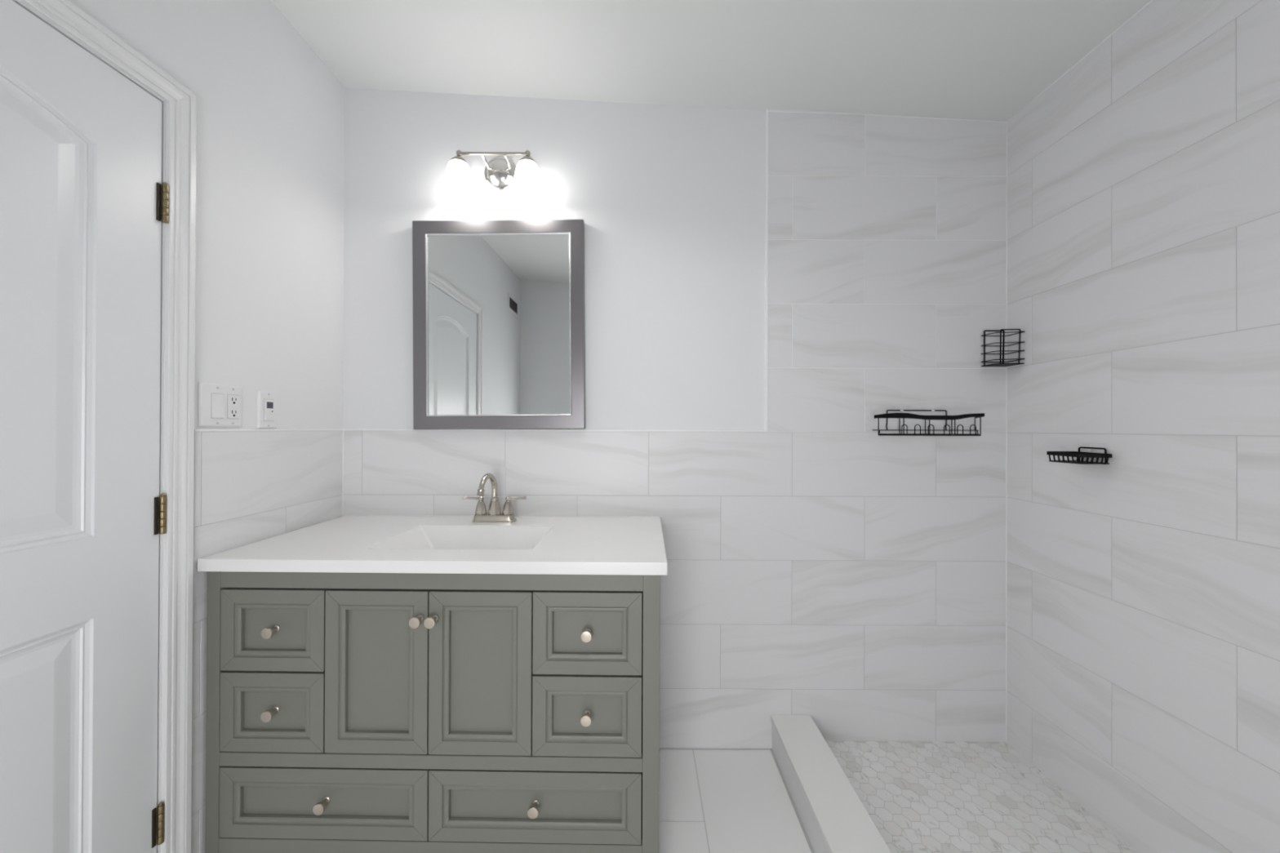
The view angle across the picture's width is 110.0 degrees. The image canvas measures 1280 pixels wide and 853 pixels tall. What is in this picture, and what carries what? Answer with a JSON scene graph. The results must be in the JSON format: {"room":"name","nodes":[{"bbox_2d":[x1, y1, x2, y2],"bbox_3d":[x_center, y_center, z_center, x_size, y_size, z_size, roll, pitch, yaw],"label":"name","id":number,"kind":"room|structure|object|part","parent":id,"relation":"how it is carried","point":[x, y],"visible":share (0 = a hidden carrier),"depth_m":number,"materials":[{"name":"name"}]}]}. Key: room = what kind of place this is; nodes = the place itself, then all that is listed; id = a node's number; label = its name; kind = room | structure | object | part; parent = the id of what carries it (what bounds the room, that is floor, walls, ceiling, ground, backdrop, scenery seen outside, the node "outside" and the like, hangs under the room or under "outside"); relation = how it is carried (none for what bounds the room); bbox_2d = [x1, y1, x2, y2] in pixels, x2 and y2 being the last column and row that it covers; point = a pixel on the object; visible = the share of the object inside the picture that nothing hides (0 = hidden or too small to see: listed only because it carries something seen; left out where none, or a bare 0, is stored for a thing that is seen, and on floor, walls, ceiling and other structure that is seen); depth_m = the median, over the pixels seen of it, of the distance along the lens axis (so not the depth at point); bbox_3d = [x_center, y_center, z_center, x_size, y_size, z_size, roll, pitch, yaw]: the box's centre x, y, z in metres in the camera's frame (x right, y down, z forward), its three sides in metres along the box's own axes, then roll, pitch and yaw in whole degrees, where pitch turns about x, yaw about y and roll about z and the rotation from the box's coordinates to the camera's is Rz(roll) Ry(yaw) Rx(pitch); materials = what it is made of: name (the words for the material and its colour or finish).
{"room":"bathroom","nodes":[
{"label":"bathroom","id":0,"kind":"room"},
{"bbox_2d":[69,0,344,852],"bbox_3d":[-1.228,-0.062,0.462,0.126,2.719,2.637,0,0,0],"label":"wall","id":1,"kind":"structure","parent":0,"point":[270,150],"depth_m":1.36,"materials":[{"name":"white paint"}]},
{"bbox_2d":[0,0,168,852],"bbox_3d":[-1.183,0.221,0.716,0.049,2.030,0.767,0,0,0],"label":"door","id":2,"kind":"structure","parent":1,"relation":"in","point":[84,203],"depth_m":0.94,"materials":[{"name":"white paint"}]},
{"bbox_2d":[12,0,196,852],"bbox_3d":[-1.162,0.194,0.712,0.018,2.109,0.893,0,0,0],"label":"trim","id":3,"kind":"structure","parent":1,"relation":"attached to","point":[181,102],"depth_m":1.12,"materials":[{"name":"white paint"}]},
{"bbox_2d":[197,382,241,426],"bbox_3d":[-1.162,-0.058,1.248,0.012,0.118,0.127,0,0,0],"label":"switch plate","id":4,"kind":"object","parent":1,"relation":"attached to","point":[218,405],"visible":1,"depth_m":1.24,"materials":[{"name":"white plastic"}]},
{"bbox_2d":[211,393,225,417],"bbox_3d":[-1.159,-0.057,1.233,0.006,0.066,0.034,0,0,0],"label":"rocker switch","id":5,"kind":"object","parent":4,"relation":"attached to","point":[218,400],"depth_m":1.23,"materials":[{"name":"white plastic"}]},
{"bbox_2d":[226,394,239,418],"bbox_3d":[-1.162,-0.057,1.280,0.001,0.069,0.037,0,0,0],"label":"receptacle","id":6,"kind":"object","parent":4,"relation":"attached to","point":[233,400],"depth_m":1.28,"materials":[{"name":"white plastic"}]},
{"bbox_2d":[257,391,276,428],"bbox_3d":[-1.162,-0.051,1.402,0.012,0.116,0.071,0,0,0],"label":"switch","id":7,"kind":"object","parent":1,"relation":"attached to","point":[266,401],"visible":1,"depth_m":1.39,"materials":[{"name":"white plastic"}]},
{"bbox_2d":[194,428,342,431],"bbox_3d":[-1.165,0.011,1.461,0.007,0.006,0.582,0,0,0],"label":"trim","id":8,"kind":"structure","parent":1,"relation":"attached to","point":[303,429],"depth_m":1.40,"materials":[{"name":"white tile"}]},
{"bbox_2d":[342,88,1007,749],"bbox_3d":[0.135,-0.025,1.812,2.860,2.663,0.130,0,0,0],"label":"wall","id":9,"kind":"structure","parent":0,"point":[832,570],"depth_m":1.75,"materials":[{"name":"white tile"}]},
{"bbox_2d":[435,150,548,205],"bbox_3d":[-0.548,-0.960,1.679,0.412,0.197,0.166,0,0,0],"label":"vanity light","id":10,"kind":"object","parent":9,"relation":"attached to","point":[522,184],"visible":1,"depth_m":1.70,"materials":[{"name":"white glass"}]},
{"bbox_3d":[-0.676,-0.922,1.673,0.155,0.119,0.155,0,0,0],"label":"lamp shade","id":11,"kind":"part","parent":10,"relation":"part of","materials":[{"name":"white glass"}]},
{"bbox_3d":[-0.589,-1.010,1.715,0.012,0.024,0.085,0,0,2],"label":"arm","id":12,"kind":"part","parent":10,"relation":"part of","materials":[{"name":"silver metal"}]},
{"bbox_3d":[-0.546,-0.994,1.746,0.130,0.130,0.032,0,0,0],"label":"plate","id":13,"kind":"part","parent":10,"relation":"part of","materials":[{"name":"silver metal"}]},
{"bbox_3d":[-0.506,-1.009,1.715,0.012,0.024,0.085,0,0,-1],"label":"arm","id":14,"kind":"part","parent":10,"relation":"part of","materials":[{"name":"silver metal"}]},
{"bbox_3d":[-0.419,-0.921,1.672,0.155,0.119,0.155,0,0,0],"label":"lamp shade","id":15,"kind":"part","parent":10,"relation":"part of","materials":[{"name":"white glass"}]},
{"bbox_2d":[412,219,586,429],"bbox_3d":[-0.545,-0.393,1.741,0.660,0.806,0.036,0,0,0],"label":"wall mirror","id":16,"kind":"object","parent":9,"relation":"attached to","point":[499,306],"visible":1,"depth_m":1.73,"materials":[{"name":"grey metal"}]},
{"bbox_2d":[342,109,768,431],"bbox_3d":[-0.330,-0.613,1.755,1.658,1.261,0.010,0,0,0],"label":"trim","id":17,"kind":"structure","parent":9,"relation":"attached to","point":[766,110],"depth_m":1.75,"materials":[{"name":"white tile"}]},
{"bbox_2d":[872,404,984,435],"bbox_3d":[1.087,-0.025,1.691,0.459,0.120,0.112,0,0,0],"label":"shower shelf","id":18,"kind":"object","parent":9,"relation":"attached to","point":[915,411],"visible":1,"depth_m":1.64,"materials":[{"name":"black metal"}]},
{"bbox_2d":[872,417,981,435],"bbox_3d":[1.094,-0.001,1.691,0.445,0.072,0.107,0,0,0],"label":"wire basket","id":19,"kind":"object","parent":18,"relation":"on","point":[928,430],"depth_m":1.64,"materials":[{"name":"black metal"}]},
{"bbox_2d":[981,328,1025,366],"bbox_3d":[1.377,-0.307,1.704,0.100,0.148,0.087,0,0,0],"label":"basket","id":20,"kind":"object","parent":9,"relation":"attached to","point":[990,331],"visible":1,"depth_m":1.70,"materials":[{"name":"black metal"}]},
{"bbox_2d":[981,363,1024,366],"bbox_3d":[1.376,-0.234,1.702,0.098,0.004,0.082,0,0,0],"label":"tray","id":21,"kind":"object","parent":20,"relation":"on","point":[996,364],"depth_m":1.70,"materials":[{"name":"black metal"}]},
{"bbox_2d":[271,0,1151,121],"bbox_3d":[0.156,-1.356,0.509,2.900,0.342,2.790,0,0,0],"label":"ceiling","id":22,"kind":"structure","parent":0,"point":[969,60],"depth_m":1.50,"materials":[{"name":"white paint"}]},
{"bbox_2d":[658,740,1135,852],"bbox_3d":[0.127,1.264,0.434,2.860,0.096,2.637,0,0,0],"label":"floor","id":23,"kind":"structure","parent":0,"point":[921,797],"depth_m":1.47,"materials":[{"name":"tile"}]},
{"bbox_2d":[204,571,660,852],"bbox_3d":[-0.548,0.819,1.434,1.207,0.870,0.569,0,0,1],"label":"vanity cabinet","id":24,"kind":"object","parent":23,"relation":"on","point":[347,713],"visible":0.99,"depth_m":1.19,"materials":[{"name":"green paint"}]},
{"bbox_3d":[-0.978,0.760,1.188,0.029,0.029,0.034,0,0,1],"label":"knob","id":25,"kind":"part","parent":24,"relation":"part of","materials":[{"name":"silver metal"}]},
{"bbox_3d":[-0.978,0.542,1.189,0.029,0.029,0.034,0,0,1],"label":"knob","id":26,"kind":"part","parent":24,"relation":"part of","materials":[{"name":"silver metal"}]},
{"bbox_3d":[-0.978,0.760,1.199,0.278,0.209,0.019,0,0,1],"label":"drawer","id":27,"kind":"part","parent":24,"relation":"part of","materials":[{"name":"green paint"}]},
{"bbox_3d":[-0.978,0.542,1.200,0.278,0.215,0.019,0,0,1],"label":"drawer","id":28,"kind":"part","parent":24,"relation":"part of","materials":[{"name":"green paint"}]},
{"bbox_3d":[-0.840,1.000,1.185,0.029,0.029,0.034,0,0,1],"label":"knob","id":29,"kind":"part","parent":24,"relation":"part of","materials":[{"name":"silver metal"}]},
{"bbox_3d":[-0.840,1.001,1.196,0.557,0.185,0.019,0,0,1],"label":"drawer","id":30,"kind":"part","parent":24,"relation":"part of","materials":[{"name":"green paint"}]},
{"bbox_3d":[-0.698,0.651,1.196,0.274,0.429,0.019,0,0,1],"label":"door","id":31,"kind":"part","parent":24,"relation":"part of","materials":[{"name":"green paint"}]},
{"bbox_3d":[-0.580,0.506,1.168,0.029,0.029,0.034,0,0,1],"label":"knob","id":32,"kind":"part","parent":24,"relation":"part of","materials":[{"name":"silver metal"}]},
{"bbox_3d":[-0.558,1.133,1.193,1.127,0.070,0.019,0,0,1],"label":"rail","id":33,"kind":"part","parent":24,"relation":"part of","materials":[{"name":"green paint"}]},
{"bbox_3d":[-0.557,0.888,1.194,1.127,0.036,0.019,0,0,1],"label":"rail","id":34,"kind":"part","parent":24,"relation":"part of","materials":[{"name":"green paint"}]},
{"bbox_3d":[-0.541,0.506,1.167,0.029,0.029,0.034,0,0,1],"label":"knob","id":35,"kind":"part","parent":24,"relation":"part of","materials":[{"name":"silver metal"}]},
{"bbox_3d":[-0.555,0.407,1.194,1.127,0.049,0.023,0,0,1],"label":"rail","id":36,"kind":"part","parent":24,"relation":"part of","materials":[{"name":"green paint"}]},
{"bbox_2d":[197,515,667,575],"bbox_3d":[-0.541,0.415,1.454,1.240,0.134,0.594,0,0,0],"label":"countertop","id":37,"kind":"structure","parent":24,"relation":"on","point":[349,544],"depth_m":1.29,"materials":[{"name":"white stone"}]},
{"bbox_2d":[369,525,552,549],"bbox_3d":[-0.545,0.417,1.436,0.470,0.129,0.313,0,0,0],"label":"basin","id":38,"kind":"object","parent":37,"relation":"in","point":[415,537],"depth_m":1.56,"materials":[{"name":"white ceramic"}]},
{"bbox_2d":[462,473,526,522],"bbox_3d":[-0.545,0.259,1.653,0.175,0.184,0.189,0,0,45],"label":"faucet","id":39,"kind":"object","parent":37,"relation":"on","point":[494,515],"visible":1,"depth_m":1.65,"materials":[{"name":"silver metal"}]},
{"bbox_3d":[-0.623,0.265,1.661,0.068,0.016,0.013,0,0,-4],"label":"lever","id":40,"kind":"part","parent":39,"relation":"part of","materials":[{"name":"silver metal"}]},
{"bbox_3d":[-0.590,0.292,1.663,0.039,0.067,0.039,0,0,0],"label":"handle","id":41,"kind":"part","parent":39,"relation":"part of","materials":[{"name":"silver metal"}]},
{"bbox_3d":[-0.545,0.215,1.606,0.021,0.096,0.136,0,0,5],"label":"spout","id":42,"kind":"part","parent":39,"relation":"part of","materials":[{"name":"silver metal"}]},
{"bbox_3d":[-0.540,0.292,1.662,0.043,0.067,0.043,0,0,0],"label":"spout","id":43,"kind":"part","parent":39,"relation":"part of","materials":[{"name":"silver metal"}]},
{"bbox_3d":[-0.540,0.338,1.662,0.158,0.026,0.052,0,0,0],"label":"plate","id":44,"kind":"part","parent":39,"relation":"part of","materials":[{"name":"silver metal"}]},
{"bbox_3d":[-0.489,0.292,1.662,0.039,0.067,0.039,0,0,0],"label":"handle","id":45,"kind":"part","parent":39,"relation":"part of","materials":[{"name":"silver metal"}]},
{"bbox_3d":[-0.456,0.266,1.660,0.068,0.016,0.013,0,0,4],"label":"lever","id":46,"kind":"part","parent":39,"relation":"part of","materials":[{"name":"silver metal"}]},
{"bbox_3d":[-0.422,0.652,1.191,0.272,0.429,0.019,0,0,1],"label":"door","id":47,"kind":"part","parent":24,"relation":"part of","materials":[{"name":"green paint"}]},
{"bbox_3d":[-0.277,1.002,1.177,0.029,0.029,0.034,0,0,1],"label":"knob","id":48,"kind":"part","parent":24,"relation":"part of","materials":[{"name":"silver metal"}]},
{"bbox_3d":[-0.277,1.003,1.188,0.561,0.185,0.019,0,0,1],"label":"drawer","id":49,"kind":"part","parent":24,"relation":"part of","materials":[{"name":"green paint"}]},
{"bbox_3d":[-0.140,0.763,1.175,0.029,0.029,0.034,0,0,1],"label":"knob","id":50,"kind":"part","parent":24,"relation":"part of","materials":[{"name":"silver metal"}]},
{"bbox_3d":[-0.139,0.545,1.176,0.029,0.029,0.034,0,0,1],"label":"knob","id":51,"kind":"part","parent":24,"relation":"part of","materials":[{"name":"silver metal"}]},
{"bbox_3d":[-0.140,0.763,1.187,0.287,0.209,0.019,0,0,1],"label":"drawer","id":52,"kind":"part","parent":24,"relation":"part of","materials":[{"name":"green paint"}]},
{"bbox_3d":[-0.139,0.545,1.188,0.287,0.215,0.019,0,0,1],"label":"drawer","id":53,"kind":"part","parent":24,"relation":"part of","materials":[{"name":"green paint"}]},
{"bbox_2d":[770,715,891,852],"bbox_3d":[0.584,1.187,0.929,0.154,0.136,1.630,0,0,0],"label":"shower curb","id":54,"kind":"object","parent":23,"relation":"on","point":[833,818],"visible":1,"depth_m":1.39,"materials":[{"name":"stone"}]},
{"bbox_2d":[1006,0,1279,852],"bbox_3d":[1.487,0.041,0.454,0.129,2.531,2.637,0,0,0],"label":"wall","id":55,"kind":"structure","parent":0,"point":[1144,180],"depth_m":1.24,"materials":[{"name":"white tile"}]},
{"bbox_2d":[1046,443,1111,464],"bbox_3d":[1.376,0.085,1.405,0.104,0.063,0.117,0,0,0],"label":"soap dish","id":56,"kind":"object","parent":55,"relation":"attached to","point":[1101,452],"visible":1,"depth_m":1.39,"materials":[{"name":"black metal"}]},
{"bbox_2d":[1048,454,1109,464],"bbox_3d":[1.373,0.101,1.405,0.098,0.027,0.117,0,0,0],"label":"wire basket","id":57,"kind":"object","parent":56,"relation":"on","point":[1106,457],"depth_m":1.36,"materials":[{"name":"black metal"}]}
]}

